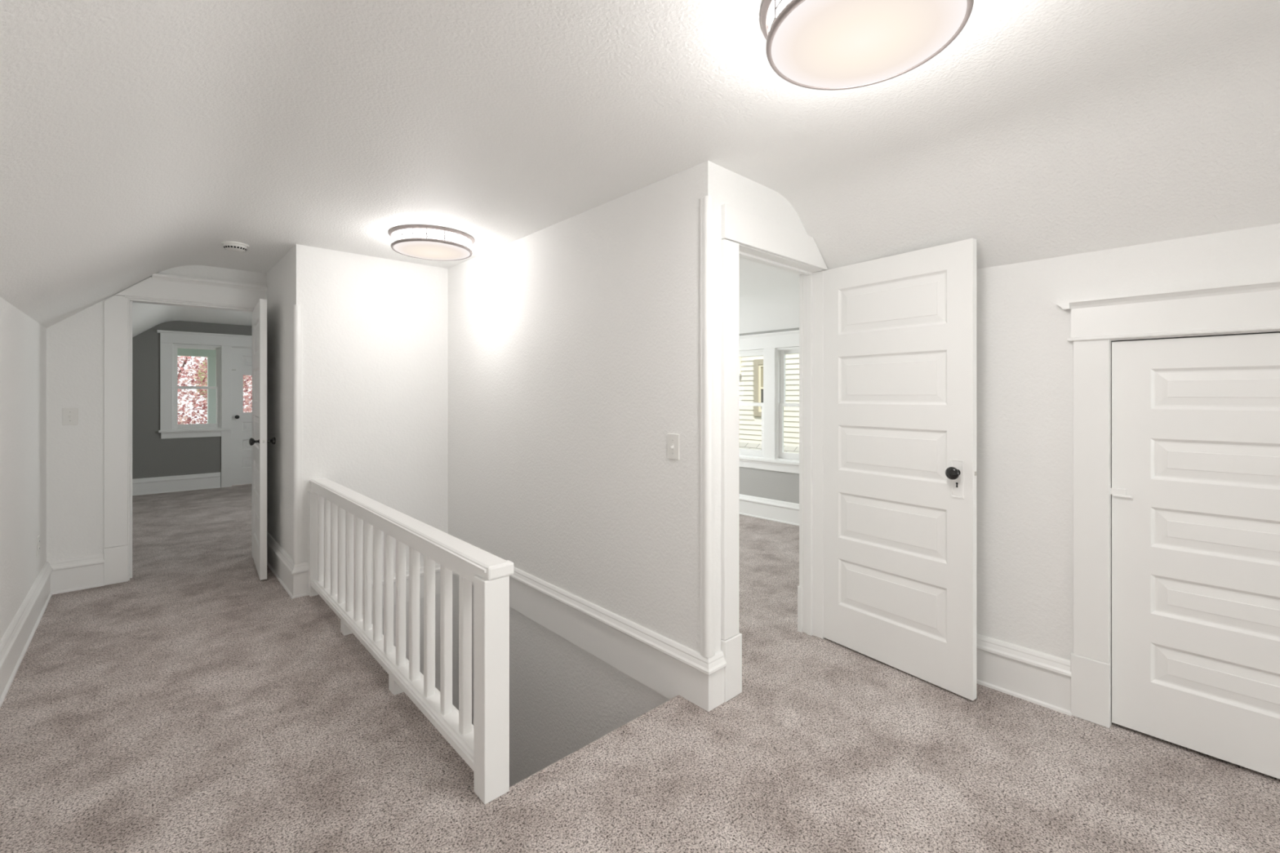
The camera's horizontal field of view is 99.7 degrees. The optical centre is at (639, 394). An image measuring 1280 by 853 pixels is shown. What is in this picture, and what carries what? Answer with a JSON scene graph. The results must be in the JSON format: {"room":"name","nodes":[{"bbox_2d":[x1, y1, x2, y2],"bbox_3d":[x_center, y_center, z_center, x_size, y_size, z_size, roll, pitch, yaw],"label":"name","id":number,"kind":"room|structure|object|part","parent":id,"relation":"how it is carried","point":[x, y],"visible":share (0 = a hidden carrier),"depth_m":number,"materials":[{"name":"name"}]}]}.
{"room":"upstairs landing","nodes":[
{"label":"upstairs landing","id":0,"kind":"room"},
{"bbox_2d":[0,297,46,640],"bbox_3d":[-0.311,0.095,-0.452,0.100,2.990,11.155,0,0,-43],"label":"wall","id":1,"kind":"structure","parent":0,"point":[23,340],"depth_m":2.87,"materials":[{"name":"white paint"}]},
{"bbox_2d":[0,561,53,708],"bbox_3d":[-0.279,1.239,-0.389,0.032,0.222,11.005,0,0,-43],"label":"baseboard","id":2,"kind":"structure","parent":1,"relation":"attached to","point":[15,641],"depth_m":2.81,"materials":[{"name":"white wood"}]},
{"bbox_2d":[36,535,39,555],"bbox_3d":[-3.730,0.934,3.349,0.009,0.118,0.072,0,0,-43],"label":"wall outlet","id":3,"kind":"object","parent":1,"relation":"attached to","point":[38,536],"visible":1,"depth_m":3.33,"materials":[{"name":"white plastic"}]},
{"bbox_2d":[46,265,266,561],"bbox_3d":[-3.538,0.095,4.157,1.585,2.990,0.100,0,0,-43],"label":"wall","id":4,"kind":"structure","parent":0,"point":[75,344],"depth_m":3.75,"materials":[{"name":"white paint"}]},
{"bbox_2d":[62,408,77,425],"bbox_3d":[-3.926,0.148,3.720,0.074,0.118,0.018,0,0,-43],"label":"light switch","id":5,"kind":"object","parent":4,"relation":"attached to","point":[69,415],"visible":1,"depth_m":3.72,"materials":[{"name":"white plastic"}]},
{"bbox_2d":[48,553,104,594],"bbox_3d":[-3.900,1.239,3.735,0.280,0.222,0.032,0,0,-43],"label":"baseboard","id":6,"kind":"structure","parent":4,"relation":"attached to","point":[69,575],"depth_m":3.73,"materials":[{"name":"white wood"}]},
{"bbox_2d":[103,273,267,585],"bbox_3d":[-3.480,0.227,4.188,0.962,2.246,0.163,0,0,-43],"label":"door frame","id":7,"kind":"structure","parent":4,"relation":"attached to","point":[157,289],"depth_m":3.89,"materials":[{"name":"white wood"}]},
{"bbox_3d":[-3.758,0.185,3.873,0.123,1.799,0.020,0,0,-43],"label":"casing","id":8,"kind":"part","parent":7,"relation":"part of","materials":[{"name":"white wood"}]},
{"bbox_3d":[-3.429,-0.794,4.175,0.902,0.156,0.022,0,0,-43],"label":"head casing","id":9,"kind":"part","parent":7,"relation":"part of","materials":[{"name":"white wood"}]},
{"bbox_3d":[-3.348,-0.875,4.232,0.706,0.041,0.048,0,0,-43],"label":"crown moulding","id":10,"kind":"part","parent":7,"relation":"part of","materials":[{"name":"white wood"}]},
{"bbox_2d":[248,298,275,580],"bbox_3d":[-2.965,0.322,4.205,0.162,2.033,0.768,0,0,-39],"label":"door","id":11,"kind":"structure","parent":4,"relation":"in","point":[259,441],"depth_m":3.96,"materials":[{"name":"white wood"}]},
{"bbox_3d":[-2.811,0.340,3.934,0.060,0.057,0.057,0,0,-39],"label":"knob","id":12,"kind":"part","parent":11,"relation":"part of","materials":[{"name":"black metal"}]},
{"bbox_3d":[-2.961,-0.447,4.200,0.042,0.246,0.527,0,0,-39],"label":"panel","id":13,"kind":"part","parent":11,"relation":"part of","materials":[{"name":"white wood"}]},
{"bbox_3d":[-2.961,-0.080,4.200,0.042,0.253,0.527,0,0,-39],"label":"panel","id":14,"kind":"part","parent":11,"relation":"part of","materials":[{"name":"white wood"}]},
{"bbox_3d":[-2.961,0.283,4.200,0.042,0.242,0.527,0,0,-39],"label":"panel","id":15,"kind":"part","parent":11,"relation":"part of","materials":[{"name":"white wood"}]},
{"bbox_3d":[-2.961,0.645,4.200,0.042,0.246,0.527,0,0,-39],"label":"panel","id":16,"kind":"part","parent":11,"relation":"part of","materials":[{"name":"white wood"}]},
{"bbox_3d":[-2.961,1.004,4.200,0.042,0.249,0.527,0,0,-39],"label":"panel","id":17,"kind":"part","parent":11,"relation":"part of","materials":[{"name":"white wood"}]},
{"bbox_3d":[-2.727,0.355,3.911,0.024,0.120,0.002,0,0,-39],"label":"latch plate","id":18,"kind":"part","parent":11,"relation":"part of","materials":[{"name":"white metal"}]},
{"bbox_3d":[-2.731,0.340,3.998,0.060,0.057,0.057,0,0,-39],"label":"knob","id":19,"kind":"part","parent":11,"relation":"part of","materials":[{"name":"black metal"}]},
{"bbox_2d":[132,320,252,487],"bbox_3d":[-5.994,0.095,8.086,3.085,2.990,0.120,0,0,-43],"label":"wall","id":20,"kind":"structure","parent":0,"point":[153,456],"depth_m":7.42,"materials":[{"name":"grey paint"}]},
{"bbox_2d":[132,472,220,495],"bbox_3d":[-6.596,1.239,7.430,1.310,0.222,0.032,0,0,-43],"label":"baseboard","id":21,"kind":"structure","parent":20,"relation":"attached to","point":[147,486],"depth_m":7.53,"materials":[{"name":"white wood"}]},
{"bbox_2d":[156,329,252,487],"bbox_3d":[-6.016,0.230,8.029,1.735,2.240,0.175,0,0,-43],"label":"window","id":22,"kind":"structure","parent":20,"relation":"in","point":[218,348],"depth_m":7.75,"materials":[{"name":"white wood"}]},
{"bbox_3d":[-6.555,-0.115,7.476,0.129,1.206,0.020,0,0,-43],"label":"casing","id":23,"kind":"part","parent":22,"relation":"part of","materials":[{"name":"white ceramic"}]},
{"bbox_3d":[-6.323,0.502,7.686,0.794,0.032,0.085,0,0,-43],"label":"window stool","id":24,"kind":"part","parent":22,"relation":"part of","materials":[{"name":"white wood"}]},
{"bbox_3d":[-6.372,-0.395,7.769,0.513,0.619,0.033,0,0,-43],"label":"sash","id":25,"kind":"part","parent":22,"relation":"part of","materials":[{"name":"white ceramic"}]},
{"bbox_3d":[-6.348,0.177,7.743,0.513,0.600,0.033,0,0,-43],"label":"sash","id":26,"kind":"part","parent":22,"relation":"part of","materials":[{"name":"white ceramic"}]},
{"bbox_3d":[-5.979,-0.873,7.988,1.735,0.035,0.045,0,0,-43],"label":"crown moulding","id":27,"kind":"part","parent":22,"relation":"part of","materials":[{"name":"white wood"}]},
{"bbox_3d":[-5.986,-0.790,7.997,1.673,0.144,0.022,0,0,-43],"label":"head casing","id":28,"kind":"part","parent":22,"relation":"part of","materials":[{"name":"white wood"}]},
{"bbox_3d":[-6.069,0.181,7.923,0.118,1.798,0.020,0,0,-43],"label":"casing","id":29,"kind":"part","parent":22,"relation":"part of","materials":[{"name":"white wood"}]},
{"bbox_2d":[231,346,252,485],"bbox_3d":[-5.779,0.312,8.251,0.811,2.076,0.150,0,0,-43],"label":"door","id":30,"kind":"structure","parent":20,"relation":"in","point":[242,357],"depth_m":8.06,"materials":[{"name":"white wood"}]},
{"bbox_3d":[-5.774,-0.513,8.261,0.510,0.147,0.040,0,0,-43],"label":"panel","id":31,"kind":"part","parent":30,"relation":"part of","materials":[{"name":"white wood"}]},
{"bbox_3d":[-5.774,0.475,8.261,0.510,0.140,0.040,0,0,-43],"label":"panel","id":32,"kind":"part","parent":30,"relation":"part of","materials":[{"name":"white wood"}]},
{"bbox_3d":[-5.774,0.748,8.261,0.510,0.155,0.040,0,0,-43],"label":"panel","id":33,"kind":"part","parent":30,"relation":"part of","materials":[{"name":"white wood"}]},
{"bbox_3d":[-5.774,1.018,8.261,0.510,0.155,0.040,0,0,-43],"label":"panel","id":34,"kind":"part","parent":30,"relation":"part of","materials":[{"name":"white wood"}]},
{"bbox_2d":[266,244,310,599],"bbox_3d":[-2.708,0.095,4.093,0.112,2.990,1.317,0,0,-43],"label":"wall","id":35,"kind":"structure","parent":0,"point":[288,282],"depth_m":3.87,"materials":[{"name":"white paint"}]},
{"bbox_2d":[293,304,302,564],"bbox_3d":[-2.301,0.262,3.631,0.051,1.733,0.051,0,0,-43],"label":"trim","id":36,"kind":"structure","parent":35,"relation":"attached to","point":[297,308],"depth_m":3.61,"materials":[{"name":"white wood"}]},
{"bbox_2d":[310,246,448,691],"bbox_3d":[-1.883,1.300,4.068,1.068,5.400,0.100,0,0,-43],"label":"wall","id":37,"kind":"structure","parent":0,"point":[379,326],"depth_m":3.98,"materials":[{"name":"white paint"}]},
{"bbox_2d":[362,563,439,613],"bbox_3d":[-1.851,1.448,4.009,0.880,0.233,0.031,0,0,-43],"label":"baseboard","id":38,"kind":"structure","parent":37,"relation":"attached to","point":[437,566],"depth_m":4.09,"materials":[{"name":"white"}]},
{"bbox_2d":[448,160,724,786],"bbox_3d":[-0.582,1.300,3.360,0.110,5.400,2.705,0,0,-43],"label":"wall","id":39,"kind":"structure","parent":0,"point":[574,343],"depth_m":2.97,"materials":[{"name":"white paint"}]},
{"bbox_2d":[452,566,726,711],"bbox_3d":[-0.590,1.260,3.330,0.121,0.264,2.737,0,0,-43],"label":"baseboard","id":40,"kind":"structure","parent":39,"relation":"attached to","point":[671,668],"depth_m":2.70,"materials":[{"name":"white wood"}]},
{"bbox_2d":[667,433,679,460],"bbox_3d":[0.148,0.237,2.471,0.018,0.118,0.074,0,0,-43],"label":"light switch","id":41,"kind":"object","parent":39,"relation":"attached to","point":[673,439],"visible":1,"depth_m":2.47,"materials":[{"name":"white plastic"}]},
{"bbox_2d":[700,195,715,657],"bbox_3d":[0.294,0.137,2.341,0.051,1.983,0.051,0,0,-43],"label":"trim","id":42,"kind":"structure","parent":39,"relation":"attached to","point":[707,203],"depth_m":2.32,"materials":[{"name":"white wood"}]},
{"bbox_2d":[0,0,1279,337],"bbox_3d":[-0.600,-0.735,2.437,3.505,0.669,15.600,0,0,-43],"label":"ceiling","id":43,"kind":"structure","parent":0,"point":[139,138],"depth_m":1.90,"materials":[{"name":"white paint"}]},
{"bbox_2d":[221,240,248,252],"bbox_3d":[-2.712,-0.989,3.619,0.150,0.043,0.150,0,0,-43],"label":"smoke detector","id":44,"kind":"object","parent":43,"relation":"attached to","point":[228,245],"visible":1,"depth_m":3.58,"materials":[{"name":"white plastic"}]},
{"bbox_3d":[-2.712,-1.005,3.619,0.150,0.010,0.150,0,0,-43],"label":"plate","id":45,"kind":"part","parent":44,"relation":"part of","materials":[{"name":"white plastic"}]},
{"bbox_2d":[388,224,474,260],"bbox_3d":[-1.326,-0.959,3.453,0.514,0.102,0.514,0,0,-43],"label":"ceiling light","id":46,"kind":"object","parent":43,"relation":"attached to","point":[424,242],"visible":1,"depth_m":3.31,"materials":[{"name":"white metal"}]},
{"bbox_3d":[-1.326,-0.964,3.453,0.472,0.068,0.472,0,0,-43],"label":"glass","id":47,"kind":"part","parent":46,"relation":"part of","materials":[{"name":"white glass"}]},
{"bbox_2d":[393,241,470,260],"bbox_3d":[-1.326,-0.915,3.453,0.459,0.013,0.459,0,0,-43],"label":"diffuser","id":48,"kind":"object","parent":46,"relation":"attached to","point":[432,251],"depth_m":3.41,"materials":[{"name":"white glass"}]},
{"bbox_2d":[760,0,973,90],"bbox_3d":[0.572,-0.959,1.387,0.514,0.102,0.514,0,0,-43],"label":"ceiling light","id":49,"kind":"object","parent":43,"relation":"attached to","point":[828,45],"visible":1,"depth_m":1.38,"materials":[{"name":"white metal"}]},
{"bbox_3d":[0.573,-0.964,1.387,0.472,0.068,0.472,0,0,-43],"label":"glass","id":50,"kind":"part","parent":49,"relation":"part of","materials":[{"name":"white glass"}]},
{"bbox_2d":[0,483,1279,852],"bbox_3d":[0.179,1.470,3.145,5.720,0.240,15.790,0,0,-43],"label":"floor","id":51,"kind":"structure","parent":0,"point":[189,704],"depth_m":1.99,"materials":[{"name":"beige carpet"}]},
{"bbox_2d":[307,477,513,804],"bbox_3d":[-1.341,0.960,2.753,0.115,0.780,2.572,0,0,-43],"label":"stair railing","id":52,"kind":"object","parent":51,"relation":"on","point":[336,513],"visible":1,"depth_m":2.23,"materials":[{"name":"white wood"}]},
{"bbox_3d":[-2.212,1.000,3.651,0.048,0.700,0.070,0,0,-43],"label":"wall post","id":53,"kind":"part","parent":52,"relation":"part of","materials":[{"name":"white wood"}]},
{"bbox_3d":[-1.362,1.260,2.768,0.088,0.041,2.520,0,0,-43],"label":"rail","id":54,"kind":"part","parent":52,"relation":"part of","materials":[{"name":"white wood"}]},
{"bbox_3d":[-1.342,0.610,2.761,0.103,0.080,2.558,0,0,-43],"label":"handrail","id":55,"kind":"part","parent":52,"relation":"part of","materials":[{"name":"white wood"}]},
{"bbox_3d":[-0.505,0.982,1.837,0.092,0.736,0.082,0,0,-43],"label":"newel post","id":56,"kind":"part","parent":52,"relation":"part of","materials":[{"name":"white wood"}]},
{"bbox_3d":[-0.478,0.593,1.828,0.096,0.044,0.042,0,0,-43],"label":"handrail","id":57,"kind":"part","parent":52,"relation":"part of","materials":[{"name":"white wood"}]},
{"bbox_2d":[507,695,684,795],"bbox_3d":[-0.921,2.525,2.997,0.879,2.351,2.390,0,0,-43],"label":"staircase","id":58,"kind":"structure","parent":51,"relation":"attached to","point":[551,768],"depth_m":2.07,"materials":[{"name":"beige carpet"}]},
{"bbox_2d":[738,257,799,333],"bbox_3d":[0.198,-0.845,4.884,3.220,0.390,3.775,0,0,-43],"label":"ceiling","id":59,"kind":"structure","parent":0,"point":[769,296],"depth_m":5.39,"materials":[{"name":"white paint"}]},
{"bbox_2d":[738,327,799,503],"bbox_3d":[1.359,0.095,5.958,0.175,2.990,3.665,0,0,-43],"label":"wall","id":60,"kind":"structure","parent":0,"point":[768,484],"depth_m":5.84,"materials":[{"name":"grey paint"}]},
{"bbox_2d":[738,349,763,457],"bbox_3d":[1.138,0.097,6.240,0.120,1.197,0.799,0,0,-43],"label":"window","id":61,"kind":"structure","parent":60,"relation":"attached to","point":[742,452],"depth_m":6.05,"materials":[{"name":"white wood"}]},
{"bbox_3d":[1.154,-0.182,6.254,0.033,0.615,0.769,0,0,-43],"label":"sash","id":62,"kind":"part","parent":61,"relation":"part of","materials":[{"name":"white ceramic"}]},
{"bbox_3d":[1.128,0.385,6.231,0.033,0.596,0.769,0,0,-43],"label":"sash","id":63,"kind":"part","parent":61,"relation":"part of","materials":[{"name":"white ceramic"}]},
{"bbox_2d":[738,493,799,525],"bbox_3d":[1.324,1.239,5.926,0.032,0.222,3.665,0,0,-43],"label":"baseboard","id":64,"kind":"structure","parent":60,"relation":"attached to","point":[780,511],"depth_m":5.83,"materials":[{"name":"white wood"}]},
{"bbox_3d":[1.402,0.710,5.845,0.085,0.031,1.990,0,0,-43],"label":"window stool","id":65,"kind":"part","parent":60,"relation":"part of","materials":[{"name":"white wood"}]},
{"bbox_3d":[1.403,-0.574,5.847,0.022,0.142,1.957,0,0,-43],"label":"head casing","id":66,"kind":"part","parent":60,"relation":"part of","materials":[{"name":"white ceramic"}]},
{"bbox_3d":[1.396,-0.651,5.839,0.042,0.033,1.990,0,0,-43],"label":"crown moulding","id":67,"kind":"part","parent":60,"relation":"part of","materials":[{"name":"white wood"}]},
{"bbox_3d":[1.403,0.097,5.848,0.020,1.203,0.143,0,0,-43],"label":"mullion casing","id":68,"kind":"part","parent":60,"relation":"part of","materials":[{"name":"white wood"}]},
{"bbox_2d":[775,346,799,462],"bbox_3d":[1.771,0.097,5.551,0.120,1.197,0.799,0,0,-43],"label":"window","id":69,"kind":"structure","parent":60,"relation":"attached to","point":[780,353],"depth_m":5.79,"materials":[{"name":"white wood"}]},
{"bbox_3d":[1.762,0.385,5.542,0.033,0.596,0.769,0,0,-43],"label":"sash","id":70,"kind":"part","parent":69,"relation":"part of","materials":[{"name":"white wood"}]},
{"bbox_3d":[1.787,-0.182,5.565,0.033,0.615,0.769,0,0,-43],"label":"sash","id":71,"kind":"part","parent":69,"relation":"part of","materials":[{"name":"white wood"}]},
{"bbox_2d":[724,168,824,272],"bbox_3d":[1.519,0.095,3.535,3.220,2.990,0.120,0,0,-43],"label":"wall","id":72,"kind":"structure","parent":0,"point":[741,193],"depth_m":2.58,"materials":[{"name":"white paint"}]},
{"bbox_2d":[720,204,827,702],"bbox_3d":[0.683,0.255,2.767,1.010,2.190,0.173,0,0,-43],"label":"door frame","id":73,"kind":"structure","parent":72,"relation":"attached to","point":[747,236],"depth_m":2.71,"materials":[{"name":"white wood"}]},
{"bbox_3d":[0.404,0.197,2.415,0.106,1.766,0.020,0,0,-43],"label":"casing","id":74,"kind":"part","parent":73,"relation":"part of","materials":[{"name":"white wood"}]},
{"bbox_3d":[0.635,-0.763,2.819,1.010,0.154,0.022,0,0,-43],"label":"head casing","id":75,"kind":"part","parent":73,"relation":"part of","materials":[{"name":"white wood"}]},
{"bbox_3d":[0.700,-0.765,2.684,0.904,0.150,0.024,0,0,-43],"label":"head casing","id":76,"kind":"part","parent":73,"relation":"part of","materials":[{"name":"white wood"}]},
{"bbox_3d":[0.958,0.202,3.116,0.113,1.776,0.022,0,0,-43],"label":"casing","id":77,"kind":"part","parent":73,"relation":"part of","materials":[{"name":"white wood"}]},
{"bbox_2d":[822,238,976,700],"bbox_3d":[1.242,0.327,2.699,0.156,2.027,0.806,0,0,-36],"label":"door","id":78,"kind":"structure","parent":72,"relation":"in","point":[900,331],"depth_m":2.62,"materials":[{"name":"white wood"}]},
{"bbox_3d":[1.246,-0.447,2.693,0.036,0.246,0.563,0,0,-35],"label":"panel","id":79,"kind":"part","parent":78,"relation":"part of","materials":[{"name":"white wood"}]},
{"bbox_3d":[1.246,-0.080,2.693,0.036,0.253,0.563,0,0,-35],"label":"panel","id":80,"kind":"part","parent":78,"relation":"part of","materials":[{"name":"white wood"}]},
{"bbox_3d":[1.246,0.283,2.693,0.036,0.242,0.563,0,0,-35],"label":"panel","id":81,"kind":"part","parent":78,"relation":"part of","materials":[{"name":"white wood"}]},
{"bbox_3d":[1.246,0.645,2.693,0.036,0.246,0.563,0,0,-35],"label":"panel","id":82,"kind":"part","parent":78,"relation":"part of","materials":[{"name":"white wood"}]},
{"bbox_3d":[1.246,1.004,2.693,0.036,0.249,0.563,0,0,-35],"label":"panel","id":83,"kind":"part","parent":78,"relation":"part of","materials":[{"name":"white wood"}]},
{"bbox_3d":[1.396,0.347,2.401,0.060,0.057,0.057,0,0,-35],"label":"knob","id":84,"kind":"part","parent":78,"relation":"part of","materials":[{"name":"black metal"}]},
{"bbox_3d":[1.473,0.362,2.375,0.020,0.120,0.002,0,0,-35],"label":"latch plate","id":85,"kind":"part","parent":78,"relation":"part of","materials":[{"name":"white metal"}]},
{"bbox_2d":[976,223,1279,662],"bbox_3d":[3.588,0.095,0.455,0.100,2.990,7.215,0,0,-43],"label":"wall","id":86,"kind":"structure","parent":0,"point":[1024,354],"depth_m":2.38,"materials":[{"name":"white paint"}]},
{"bbox_2d":[976,633,1071,715],"bbox_3d":[1.460,1.239,2.673,0.032,0.222,1.070,0,0,-43],"label":"baseboard","id":87,"kind":"structure","parent":86,"relation":"attached to","point":[1037,677],"depth_m":2.40,"materials":[{"name":"white wood"}]},
{"bbox_2d":[1054,278,1279,728],"bbox_3d":[2.193,0.476,1.931,0.138,1.748,1.118,0,0,-43],"label":"door frame","id":88,"kind":"structure","parent":86,"relation":"attached to","point":[1252,305],"depth_m":2.20,"materials":[{"name":"white wood"}]},
{"bbox_3d":[1.869,0.431,2.237,0.020,1.318,0.116,0,0,-43],"label":"casing","id":89,"kind":"part","parent":88,"relation":"part of","materials":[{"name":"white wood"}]},
{"bbox_3d":[2.160,-0.380,1.900,0.048,0.036,1.118,0,0,-43],"label":"crown moulding","id":90,"kind":"part","parent":88,"relation":"part of","materials":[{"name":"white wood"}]},
{"bbox_3d":[2.169,-0.305,1.909,0.022,0.134,1.022,0,0,-43],"label":"head casing","id":91,"kind":"part","parent":88,"relation":"part of","materials":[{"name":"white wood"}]},
{"bbox_2d":[1109,333,1279,778],"bbox_3d":[2.183,0.559,1.929,0.050,1.550,0.776,0,0,-43],"label":"door","id":92,"kind":"structure","parent":86,"relation":"in","point":[1195,490],"depth_m":2.02,"materials":[{"name":"white wood"}]},
{"bbox_3d":[2.193,-0.024,1.930,0.034,0.159,0.534,0,0,-43],"label":"panel","id":93,"kind":"part","parent":92,"relation":"part of","materials":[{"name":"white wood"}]},
{"bbox_3d":[2.193,0.249,1.930,0.034,0.161,0.534,0,0,-43],"label":"panel","id":94,"kind":"part","parent":92,"relation":"part of","materials":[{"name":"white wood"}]},
{"bbox_3d":[2.193,0.516,1.930,0.034,0.156,0.534,0,0,-43],"label":"panel","id":95,"kind":"part","parent":92,"relation":"part of","materials":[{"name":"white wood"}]},
{"bbox_3d":[2.193,0.779,1.930,0.034,0.154,0.534,0,0,-43],"label":"panel","id":96,"kind":"part","parent":92,"relation":"part of","materials":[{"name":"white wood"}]},
{"bbox_3d":[2.193,1.047,1.930,0.034,0.156,0.534,0,0,-43],"label":"panel","id":97,"kind":"part","parent":92,"relation":"part of","materials":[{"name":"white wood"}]},
{"label":"outside","id":98,"kind":"structure","parent":0,"visible":0},
{"bbox_3d":[-10.149,4.450,11.045,80.000,0.200,90.000,0,0,-43],"label":"ground","id":99,"kind":"structure","parent":98,"visible":0},
{"bbox_2d":[177,348,216,423],"bbox_3d":[-6.641,1.705,8.483,3.300,5.290,1.320,0,0,-43],"label":"porch","id":100,"kind":"object","parent":99,"relation":"on","point":[211,354],"visible":0.02,"depth_m":8.75,"materials":[{"name":"paint"}]},
{"bbox_3d":[-6.976,1.800,8.841,0.160,5.100,0.160,0,0,-43],"label":"post","id":101,"kind":"part","parent":100,"relation":"part of","materials":[{"name":"white paint"}]},
{"bbox_2d":[177,355,252,424],"bbox_3d":[-9.960,1.093,10.394,3.891,6.513,5.811,0,0,39],"label":"maple tree","id":102,"kind":"object","parent":99,"relation":"on","point":[184,360],"visible":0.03,"depth_m":10.76,"materials":[{"name":"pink plant"}]},
{"bbox_2d":[193,360,245,399],"bbox_3d":[-14.770,1.466,19.037,1.536,5.769,1.550,0,0,-43],"label":"ornamental tree","id":103,"kind":"object","parent":99,"relation":"on","point":[203,362],"visible":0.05,"depth_m":18.54,"materials":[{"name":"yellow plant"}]},
{"bbox_2d":[243,375,252,412],"bbox_3d":[-8.670,1.089,15.931,5.194,6.523,3.643,0,0,-37],"label":"maple tree","id":104,"kind":"object","parent":99,"relation":"on","point":[249,375],"visible":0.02,"depth_m":14.41,"materials":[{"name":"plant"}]},
{"bbox_2d":[738,353,799,453],"bbox_3d":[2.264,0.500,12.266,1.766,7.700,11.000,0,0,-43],"label":"neighbor house","id":105,"kind":"structure","parent":99,"relation":"on","point":[750,368],"depth_m":12.73,"materials":[{"name":"beige paint"}]},
{"bbox_3d":[2.985,-0.158,12.538,0.024,1.105,0.525,0,0,-43],"label":"sash","id":106,"kind":"part","parent":105,"relation":"part of","materials":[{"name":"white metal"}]},
{"bbox_3d":[2.993,-0.158,12.545,0.008,1.105,0.525,0,0,-43],"label":"pane","id":107,"kind":"part","parent":105,"relation":"part of","materials":[{"name":"clear glass"}]},
{"bbox_2d":[761,366,763,386],"bbox_3d":[2.989,-0.425,12.542,0.002,0.470,0.405,0,0,-43],"label":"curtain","id":108,"kind":"object","parent":105,"relation":"hanging from","point":[762,366],"depth_m":12.67,"materials":[{"name":"beige fabric"}]}
]}

